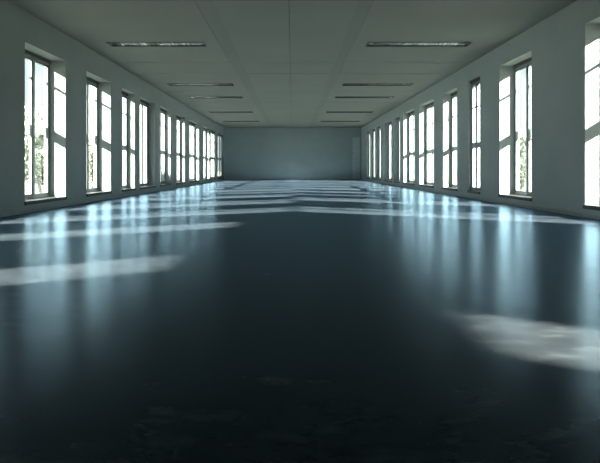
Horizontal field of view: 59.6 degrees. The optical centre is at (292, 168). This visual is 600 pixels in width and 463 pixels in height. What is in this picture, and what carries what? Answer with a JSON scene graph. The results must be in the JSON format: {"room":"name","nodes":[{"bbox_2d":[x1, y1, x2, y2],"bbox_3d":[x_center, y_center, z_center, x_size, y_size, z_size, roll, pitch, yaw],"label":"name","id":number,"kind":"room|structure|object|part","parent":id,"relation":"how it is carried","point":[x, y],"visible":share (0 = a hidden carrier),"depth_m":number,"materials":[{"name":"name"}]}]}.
{"room":"empty hall","nodes":[
{"label":"empty hall","id":0,"kind":"room"},
{"bbox_2d":[89,85,93,182],"bbox_3d":[-9.470,-3.640,32.900,8.500,9.120,0.300,0,0,0],"label":"sky","id":1,"kind":"structure","parent":0,"point":[91,89],"depth_m":32.75,"materials":[{"name":"white"}]},
{"bbox_2d":[0,0,223,213],"bbox_3d":[-4.995,-1.010,15.680,0.450,3.620,41.960,0,0,0],"label":"wall","id":2,"kind":"structure","parent":0,"point":[72,62],"depth_m":11.85,"materials":[{"name":"paint"}]},
{"bbox_2d":[24,49,66,204],"bbox_3d":[-5.220,-0.873,10.175,0.960,3.055,1.710,0,0,0],"label":"window","id":3,"kind":"structure","parent":2,"relation":"in","point":[32,197],"depth_m":10.36,"materials":[{"name":"metal"}]},
{"bbox_3d":[-5.138,-0.807,9.851,0.051,2.699,0.914,0,0,0],"label":"sash","id":4,"kind":"part","parent":3,"relation":"part of","materials":[{"name":"glass"}]},
{"bbox_3d":[-5.138,-0.835,10.175,0.075,2.849,1.668,0,0,0],"label":"frame","id":5,"kind":"part","parent":3,"relation":"part of","materials":[{"name":"glass"}]},
{"bbox_3d":[-5.138,-0.807,10.666,0.051,2.699,0.580,0,0,0],"label":"sash","id":6,"kind":"part","parent":3,"relation":"part of","materials":[{"name":"glass"}]},
{"bbox_3d":[-4.930,0.623,10.175,0.380,0.065,1.710,0,0,0],"label":"sill","id":7,"kind":"part","parent":3,"relation":"part of","materials":[{"name":"stone"}]},
{"bbox_2d":[86,77,111,196],"bbox_3d":[-5.220,-0.873,12.945,0.960,3.055,1.650,0,0,0],"label":"window","id":8,"kind":"structure","parent":2,"relation":"in","point":[90,191],"depth_m":13.44,"materials":[{"name":"metal"}]},
{"bbox_3d":[-5.138,-0.807,12.633,0.051,2.699,0.878,0,0,0],"label":"sash","id":9,"kind":"part","parent":8,"relation":"part of","materials":[{"name":"metal"}]},
{"bbox_3d":[-5.138,-0.835,12.945,0.075,2.849,1.608,0,0,0],"label":"frame","id":10,"kind":"part","parent":8,"relation":"part of","materials":[{"name":"glass"}]},
{"bbox_3d":[-5.138,-0.807,13.418,0.051,2.699,0.556,0,0,0],"label":"sash","id":11,"kind":"part","parent":8,"relation":"part of","materials":[{"name":"glass"}]},
{"bbox_3d":[-4.930,0.623,12.945,0.380,0.065,1.650,0,0,0],"label":"sill","id":12,"kind":"part","parent":8,"relation":"part of","materials":[{"name":"stone"}]},
{"bbox_2d":[0,179,223,217],"bbox_3d":[-4.764,0.770,15.680,0.012,0.060,41.360,0,0,0],"label":"baseboard","id":13,"kind":"structure","parent":2,"relation":"attached to","point":[131,194],"depth_m":11.76,"materials":[{"name":"paint"}]},
{"bbox_2d":[121,91,135,191],"bbox_3d":[-4.902,-0.802,15.235,0.325,2.914,1.250,0,0,0],"label":"window","id":14,"kind":"structure","parent":2,"relation":"in","point":[124,94],"depth_m":15.77,"materials":[{"name":"metal"}]},
{"bbox_3d":[-5.027,-0.835,15.235,0.075,2.849,1.208,0,0,0],"label":"frame","id":15,"kind":"part","parent":14,"relation":"part of","materials":[{"name":"metal"}]},
{"bbox_3d":[-5.027,-0.807,15.588,0.051,2.699,0.396,0,0,0],"label":"sash","id":16,"kind":"part","parent":14,"relation":"part of","materials":[{"name":"glass"}]},
{"bbox_3d":[-4.875,0.623,15.235,0.270,0.065,1.250,0,0,0],"label":"sill","id":17,"kind":"part","parent":14,"relation":"part of","materials":[{"name":"stone"}]},
{"bbox_2d":[140,99,155,188],"bbox_3d":[-4.902,-0.802,17.295,0.325,2.914,1.850,0,0,0],"label":"window","id":18,"kind":"structure","parent":2,"relation":"in","point":[145,104],"depth_m":17.93,"materials":[{"name":"metal"}]},
{"bbox_3d":[-5.027,-0.807,16.943,0.051,2.699,0.998,0,0,0],"label":"sash","id":19,"kind":"part","parent":18,"relation":"part of","materials":[{"name":"glass"}]},
{"bbox_3d":[-5.027,-0.835,17.295,0.075,2.849,1.808,0,0,0],"label":"frame","id":20,"kind":"part","parent":18,"relation":"part of","materials":[{"name":"glass"}]},
{"bbox_3d":[-5.027,-0.807,17.753,0.051,2.699,0.486,0,0,0],"label":"sash","id":21,"kind":"part","parent":18,"relation":"part of","materials":[{"name":"glass"}]},
{"bbox_3d":[-4.875,0.623,17.295,0.270,0.065,1.850,0,0,0],"label":"sill","id":22,"kind":"part","parent":18,"relation":"part of","materials":[{"name":"stone"}]},
{"bbox_2d":[160,108,170,186],"bbox_3d":[-4.893,-0.802,19.700,0.305,2.914,1.640,0,0,0],"label":"window","id":23,"kind":"structure","parent":2,"relation":"in","point":[162,111],"depth_m":19.88,"materials":[{"name":"metal"}]},
{"bbox_3d":[-5.008,-0.807,19.390,0.051,2.699,0.872,0,0,0],"label":"sash","id":24,"kind":"part","parent":23,"relation":"part of","materials":[{"name":"glass"}]},
{"bbox_3d":[-5.008,-0.835,19.700,0.075,2.849,1.598,0,0,0],"label":"frame","id":25,"kind":"part","parent":23,"relation":"part of","materials":[{"name":"glass"}]},
{"bbox_3d":[-5.008,-0.807,20.170,0.051,2.699,0.552,0,0,0],"label":"sash","id":26,"kind":"part","parent":23,"relation":"part of","materials":[{"name":"glass"}]},
{"bbox_2d":[176,115,185,183],"bbox_3d":[-4.893,-0.802,22.350,0.305,2.914,1.740,0,0,0],"label":"window","id":27,"kind":"structure","parent":2,"relation":"in","point":[178,118],"depth_m":23.10,"materials":[{"name":"metal"}]},
{"bbox_3d":[-5.008,-0.835,22.350,0.075,2.849,1.698,0,0,0],"label":"frame","id":28,"kind":"part","parent":27,"relation":"part of","materials":[{"name":"metal"}]},
{"bbox_3d":[-5.008,-0.807,22.850,0.051,2.699,0.592,0,0,0],"label":"sash","id":29,"kind":"part","parent":27,"relation":"part of","materials":[{"name":"glass"}]},
{"bbox_2d":[190,122,199,182],"bbox_3d":[-4.902,-0.802,25.500,0.325,2.914,2.440,0,0,0],"label":"window","id":30,"kind":"structure","parent":2,"relation":"in","point":[191,123],"depth_m":26.49,"materials":[{"name":"metal"}]},
{"bbox_3d":[-5.027,-0.807,25.030,0.051,2.699,1.352,0,0,0],"label":"sash","id":31,"kind":"part","parent":30,"relation":"part of","materials":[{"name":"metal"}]},
{"bbox_3d":[-5.027,-0.835,25.500,0.075,2.849,2.398,0,0,0],"label":"frame","id":32,"kind":"part","parent":30,"relation":"part of","materials":[{"name":"glass"}]},
{"bbox_3d":[-5.027,-0.807,26.210,0.051,2.699,0.872,0,0,0],"label":"sash","id":33,"kind":"part","parent":30,"relation":"part of","materials":[{"name":"glass"}]},
{"bbox_2d":[203,128,209,180],"bbox_3d":[-4.893,-0.802,29.050,0.305,2.914,1.940,0,0,0],"label":"window","id":34,"kind":"structure","parent":2,"relation":"in","point":[205,179],"depth_m":29.93,"materials":[{"name":"glass"}]},
{"bbox_3d":[-5.008,-0.807,29.610,0.051,2.699,0.672,0,0,0],"label":"sash","id":35,"kind":"part","parent":34,"relation":"part of","materials":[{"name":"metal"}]},
{"bbox_3d":[-5.008,-0.835,29.050,0.075,2.849,1.898,0,0,0],"label":"frame","id":36,"kind":"part","parent":34,"relation":"part of","materials":[{"name":"glass"}]},
{"bbox_2d":[211,130,215,179],"bbox_3d":[-4.832,-0.802,31.600,0.185,2.914,2.040,0,0,0],"label":"window","id":37,"kind":"structure","parent":2,"relation":"in","point":[212,132],"depth_m":31.78,"materials":[{"name":"glass"}]},
{"bbox_3d":[-4.888,-0.807,31.210,0.051,2.699,1.112,0,0,0],"label":"sash","id":38,"kind":"part","parent":37,"relation":"part of","materials":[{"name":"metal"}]},
{"bbox_3d":[-4.888,-0.807,32.190,0.051,2.699,0.712,0,0,0],"label":"sash","id":39,"kind":"part","parent":37,"relation":"part of","materials":[{"name":"glass"}]},
{"bbox_2d":[218,133,222,178],"bbox_3d":[-4.808,-0.802,34.650,0.135,2.914,2.540,0,0,0],"label":"window","id":40,"kind":"structure","parent":2,"relation":"in","point":[219,135],"depth_m":34.82,"materials":[{"name":"glass"}]},
{"bbox_3d":[-4.838,-0.807,34.160,0.051,2.699,1.412,0,0,0],"label":"sash","id":41,"kind":"part","parent":40,"relation":"part of","materials":[{"name":"glass"}]},
{"bbox_3d":[-4.838,-0.807,35.355,0.051,2.699,0.842,0,0,0],"label":"sash","id":42,"kind":"part","parent":40,"relation":"part of","materials":[{"name":"glass"}]},
{"bbox_2d":[8,0,576,127],"bbox_3d":[0.000,-3.000,15.680,10.440,0.360,41.960,0,0,0],"label":"ceiling","id":43,"kind":"structure","parent":0,"point":[288,61],"depth_m":11.54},
{"bbox_2d":[106,42,206,46],"bbox_3d":[-3.070,-2.889,11.880,2.192,0.162,0.392,0,0,0],"label":"ceiling light","id":44,"kind":"object","parent":43,"relation":"attached to","point":[112,44],"visible":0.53,"depth_m":12.01,"materials":[{"name":"paint"}]},
{"bbox_2d":[167,83,233,85],"bbox_3d":[-3.070,-2.889,17.575,2.192,0.162,0.442,0,0,0],"label":"ceiling light","id":45,"kind":"object","parent":43,"relation":"attached to","point":[169,84],"visible":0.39,"depth_m":17.57,"materials":[{"name":"paint"}]},
{"bbox_2d":[186,96,242,97],"bbox_3d":[-3.070,-2.889,20.725,2.192,0.162,0.442,0,0,0],"label":"ceiling light","id":46,"kind":"object","parent":43,"relation":"attached to","point":[186,96],"visible":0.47,"depth_m":20.61,"materials":[{"name":"paint"}]},
{"bbox_2d":[208,111,252,112],"bbox_3d":[-3.070,-2.889,26.150,2.192,0.162,0.492,0,0,0],"label":"ceiling light","id":47,"kind":"object","parent":43,"relation":"attached to","point":[208,111],"visible":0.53,"depth_m":25.90,"materials":[{"name":"paint"}]},
{"bbox_2d":[223,121,259,121],"bbox_3d":[-3.070,-2.889,31.250,2.192,0.162,0.492,0,0,0],"label":"ceiling light","id":48,"kind":"object","parent":43,"relation":"attached to","point":[223,121],"visible":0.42,"depth_m":31.48,"materials":[{"name":"paint"}]},
{"bbox_2d":[321,121,359,121],"bbox_3d":[2.850,-2.889,31.250,2.332,0.162,0.492,0,0,0],"label":"ceiling light","id":49,"kind":"object","parent":43,"relation":"attached to","point":[321,121],"visible":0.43,"depth_m":31.48,"materials":[{"name":"paint"}]},
{"bbox_2d":[326,111,373,112],"bbox_3d":[2.850,-2.889,26.150,2.332,0.162,0.492,0,0,0],"label":"ceiling light","id":50,"kind":"object","parent":43,"relation":"attached to","point":[326,111],"visible":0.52,"depth_m":25.95,"materials":[{"name":"paint"}]},
{"bbox_2d":[335,96,394,97],"bbox_3d":[2.850,-2.889,20.725,2.332,0.162,0.442,0,0,0],"label":"ceiling light","id":51,"kind":"object","parent":43,"relation":"attached to","point":[335,96],"visible":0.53,"depth_m":20.52,"materials":[{"name":"paint"}]},
{"bbox_2d":[342,83,413,85],"bbox_3d":[2.850,-2.889,17.575,2.332,0.162,0.442,0,0,0],"label":"ceiling light","id":52,"kind":"object","parent":43,"relation":"attached to","point":[344,84],"visible":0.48,"depth_m":17.57,"materials":[{"name":"paint"}]},
{"bbox_2d":[366,42,472,46],"bbox_3d":[2.850,-2.889,11.880,2.332,0.162,0.392,0,0,0],"label":"ceiling light","id":53,"kind":"object","parent":43,"relation":"attached to","point":[369,44],"visible":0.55,"depth_m":12.01,"materials":[{"name":"paint"}]},
{"bbox_2d":[224,128,360,178],"bbox_3d":[0.000,-1.010,36.510,9.540,3.620,0.300,0,0,0],"label":"wall","id":54,"kind":"structure","parent":0,"point":[249,153],"depth_m":36.36,"materials":[{"name":"grey paint"}]},
{"bbox_2d":[224,179,360,179],"bbox_3d":[0.000,0.765,36.354,9.516,0.070,0.012,0,0,0],"label":"baseboard","id":55,"kind":"structure","parent":54,"relation":"attached to","point":[224,179],"depth_m":36.35,"materials":[{"name":"paint"}]},
{"bbox_2d":[352,137,360,178],"bbox_3d":[4.420,-0.735,36.343,0.600,2.930,0.035,0,0,0],"label":"door","id":56,"kind":"structure","parent":54,"relation":"in","point":[356,141],"depth_m":36.34,"materials":[{"name":"paint"}]},
{"bbox_3d":[4.420,-0.735,36.343,0.600,2.930,0.035,0,0,0],"label":"frame","id":57,"kind":"part","parent":56,"relation":"part of","materials":[{"name":"paint"}]},
{"bbox_2d":[0,180,599,462],"bbox_3d":[0.000,0.900,15.680,10.440,0.200,41.960,0,0,0],"label":"floor","id":58,"kind":"structure","parent":0,"point":[223,321],"depth_m":2.64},
{"bbox_2d":[361,0,599,215],"bbox_3d":[4.995,-1.010,15.680,0.450,3.620,41.960,0,0,0],"label":"wall","id":59,"kind":"structure","parent":0,"point":[564,47],"depth_m":10.82,"materials":[{"name":"paint"}]},
{"bbox_2d":[366,131,369,178],"bbox_3d":[4.862,-0.852,32.975,0.245,3.014,1.390,0,0,0],"label":"window","id":60,"kind":"structure","parent":59,"relation":"in","point":[369,131],"depth_m":33.51,"materials":[{"name":"glass"}]},
{"bbox_3d":[4.947,-0.858,33.335,0.051,2.799,0.382,0,0,0],"label":"sash","id":61,"kind":"part","parent":60,"relation":"part of","materials":[{"name":"glass"}]},
{"bbox_2d":[371,129,374,179],"bbox_3d":[4.862,-0.852,31.050,0.245,3.014,1.540,0,0,0],"label":"window","id":62,"kind":"structure","parent":59,"relation":"in","point":[373,178],"depth_m":31.67,"materials":[{"name":"glass"}]},
{"bbox_3d":[4.947,-0.884,31.050,0.075,2.949,1.498,0,0,0],"label":"frame","id":63,"kind":"part","parent":62,"relation":"part of","materials":[{"name":"glass"}]},
{"bbox_3d":[4.947,-0.858,31.455,0.051,2.799,0.442,0,0,0],"label":"sash","id":64,"kind":"part","parent":62,"relation":"part of","materials":[{"name":"glass"}]},
{"bbox_2d":[375,126,380,180],"bbox_3d":[4.893,-0.852,29.250,0.305,3.014,1.740,0,0,0],"label":"window","id":65,"kind":"structure","parent":59,"relation":"in","point":[379,179],"depth_m":29.89,"materials":[{"name":"glass"}]},
{"bbox_3d":[5.008,-0.884,29.250,0.075,2.949,1.698,0,0,0],"label":"frame","id":66,"kind":"part","parent":65,"relation":"part of","materials":[{"name":"glass"}]},
{"bbox_3d":[5.008,-0.858,29.675,0.051,2.799,0.442,0,0,0],"label":"sash","id":67,"kind":"part","parent":65,"relation":"part of","materials":[{"name":"glass"}]},
{"bbox_2d":[384,121,391,181],"bbox_3d":[4.893,-0.852,26.200,0.305,3.014,2.040,0,0,0],"label":"window","id":68,"kind":"structure","parent":59,"relation":"in","point":[389,123],"depth_m":26.98,"materials":[{"name":"metal"}]},
{"bbox_3d":[5.008,-0.884,26.200,0.075,2.949,1.998,0,0,0],"label":"frame","id":69,"kind":"part","parent":68,"relation":"part of","materials":[{"name":"metal"}]},
{"bbox_3d":[5.008,-0.858,26.715,0.051,2.799,0.562,0,0,0],"label":"sash","id":70,"kind":"part","parent":68,"relation":"part of","materials":[{"name":"glass"}]},
{"bbox_2d":[393,117,399,182],"bbox_3d":[4.893,-0.852,23.950,0.305,3.014,1.340,0,0,0],"label":"window","id":71,"kind":"structure","parent":59,"relation":"in","point":[398,181],"depth_m":24.42,"materials":[{"name":"metal"}]},
{"bbox_3d":[5.008,-0.884,23.950,0.075,2.949,1.298,0,0,0],"label":"frame","id":72,"kind":"part","parent":71,"relation":"part of","materials":[{"name":"metal"}]},
{"bbox_3d":[5.008,-0.858,24.275,0.051,2.799,0.322,0,0,0],"label":"sash","id":73,"kind":"part","parent":71,"relation":"part of","materials":[{"name":"metal"}]},
{"bbox_2d":[403,111,414,184],"bbox_3d":[4.907,-0.852,21.500,0.335,3.014,2.040,0,0,0],"label":"window","id":74,"kind":"structure","parent":59,"relation":"in","point":[411,182],"depth_m":22.29,"materials":[{"name":"metal"}]},
{"bbox_3d":[5.037,-0.884,21.500,0.075,2.949,1.998,0,0,0],"label":"frame","id":75,"kind":"part","parent":74,"relation":"part of","materials":[{"name":"metal"}]},
{"bbox_3d":[5.037,-0.858,22.090,0.051,2.799,0.712,0,0,0],"label":"sash","id":76,"kind":"part","parent":74,"relation":"part of","materials":[{"name":"glass"}]},
{"bbox_2d":[419,102,433,187],"bbox_3d":[4.918,-0.852,18.690,0.355,3.014,2.020,0,0,0],"label":"window","id":77,"kind":"structure","parent":59,"relation":"in","point":[431,105],"depth_m":19.03,"materials":[{"name":"metal"}]},
{"bbox_3d":[4.890,0.623,18.690,0.300,0.065,2.020,0,0,0],"label":"sill","id":78,"kind":"part","parent":77,"relation":"part of","materials":[{"name":"stone"}]},
{"bbox_3d":[5.058,-0.858,19.274,0.051,2.799,0.704,0,0,0],"label":"sash","id":79,"kind":"part","parent":77,"relation":"part of","materials":[{"name":"glass"}]},
{"bbox_3d":[5.058,-0.884,18.690,0.075,2.949,1.978,0,0,0],"label":"frame","id":80,"kind":"part","parent":77,"relation":"part of","materials":[{"name":"glass"}]},
{"bbox_3d":[5.058,-0.858,18.304,0.051,2.799,1.100,0,0,0],"label":"sash","id":81,"kind":"part","parent":77,"relation":"part of","materials":[{"name":"glass"}]},
{"bbox_2d":[442,91,456,190],"bbox_3d":[4.923,-0.852,15.875,0.365,3.014,1.450,0,0,0],"label":"window","id":82,"kind":"structure","parent":59,"relation":"in","point":[454,94],"depth_m":16.51,"materials":[{"name":"metal"}]},
{"bbox_3d":[4.895,0.623,15.875,0.310,0.065,1.450,0,0,0],"label":"sill","id":83,"kind":"part","parent":82,"relation":"part of","materials":[{"name":"stone"}]},
{"bbox_3d":[5.067,-0.858,16.288,0.051,2.799,0.476,0,0,0],"label":"sash","id":84,"kind":"part","parent":82,"relation":"part of","materials":[{"name":"glass"}]},
{"bbox_2d":[467,77,479,193],"bbox_3d":[4.827,-0.852,13.765,0.175,3.014,0.910,0,0,0],"label":"window","id":85,"kind":"structure","parent":59,"relation":"in","point":[476,190],"depth_m":13.86,"materials":[{"name":"metal"}]},
{"bbox_3d":[4.800,0.623,13.765,0.120,0.065,0.910,0,0,0],"label":"sill","id":86,"kind":"part","parent":85,"relation":"part of","materials":[{"name":"stone"}]},
{"bbox_3d":[4.878,-0.858,14.016,0.051,2.799,0.260,0,0,0],"label":"sash","id":87,"kind":"part","parent":85,"relation":"part of","materials":[{"name":"glass"}]},
{"bbox_3d":[4.878,-0.884,13.765,0.075,2.949,0.868,0,0,0],"label":"frame","id":88,"kind":"part","parent":85,"relation":"part of","materials":[{"name":"metal"}]},
{"bbox_3d":[4.878,-0.858,13.601,0.051,2.799,0.434,0,0,0],"label":"sash","id":89,"kind":"part","parent":85,"relation":"part of","materials":[{"name":"glass"}]},
{"bbox_2d":[361,179,599,219],"bbox_3d":[4.764,0.770,15.680,0.012,0.060,41.360,0,0,0],"label":"baseboard","id":90,"kind":"structure","parent":59,"relation":"attached to","point":[453,194],"depth_m":11.18,"materials":[{"name":"paint"}]},
{"bbox_2d":[498,57,531,200],"bbox_3d":[5.220,-0.873,11.255,0.960,3.055,1.650,0,0,0],"label":"window","id":91,"kind":"structure","parent":59,"relation":"in","point":[526,195],"depth_m":11.42,"materials":[{"name":"metal"}]},
{"bbox_3d":[4.930,0.623,11.255,0.380,0.065,1.650,0,0,0],"label":"sill","id":92,"kind":"part","parent":91,"relation":"part of","materials":[{"name":"stone"}]},
{"bbox_3d":[5.138,-0.858,11.728,0.051,2.799,0.556,0,0,0],"label":"sash","id":93,"kind":"part","parent":91,"relation":"part of","materials":[{"name":"glass"}]},
{"bbox_3d":[5.138,-0.884,11.255,0.075,2.949,1.608,0,0,0],"label":"frame","id":94,"kind":"part","parent":91,"relation":"part of","materials":[{"name":"glass"}]},
{"bbox_3d":[5.138,-0.858,10.943,0.051,2.799,0.878,0,0,0],"label":"sash","id":95,"kind":"part","parent":91,"relation":"part of","materials":[{"name":"glass"}]},
{"bbox_2d":[583,205,599,210],"bbox_3d":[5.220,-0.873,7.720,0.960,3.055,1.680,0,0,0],"label":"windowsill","id":96,"kind":"structure","parent":59,"relation":"in","point":[590,207],"depth_m":8.33,"materials":[{"name":"stone"}]},
{"label":"outside","id":97,"kind":"structure","parent":0,"visible":0},
{"bbox_2d":[25,172,531,193],"bbox_3d":[0.000,1.035,0.000,320.000,0.230,320.000,0,0,0],"label":"ground","id":98,"kind":"structure","parent":97,"point":[26,187],"depth_m":25.37,"materials":[{"name":"white"}]},
{"bbox_2d":[25,104,43,192],"bbox_3d":[-8.858,-0.673,18.425,2.132,3.187,1.922,0,0,-36],"label":"tree","id":99,"kind":"object","parent":98,"relation":"on","point":[39,114],"visible":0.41,"depth_m":18.05,"materials":[{"name":"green plant"}]},
{"bbox_2d":[89,136,93,187],"bbox_3d":[-9.488,-0.389,25.111,2.226,2.667,2.277,0,0,44],"label":"tree","id":100,"kind":"object","parent":98,"relation":"on","point":[91,144],"visible":0.25,"depth_m":24.66,"materials":[{"name":"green plant"}]},
{"bbox_2d":[519,129,531,190],"bbox_3d":[8.723,-0.331,20.050,1.457,2.502,1.678,0,0,0],"label":"tree","id":101,"kind":"object","parent":98,"relation":"on","point":[522,136],"visible":0.38,"depth_m":19.80,"materials":[{"name":"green plant"}]}
]}

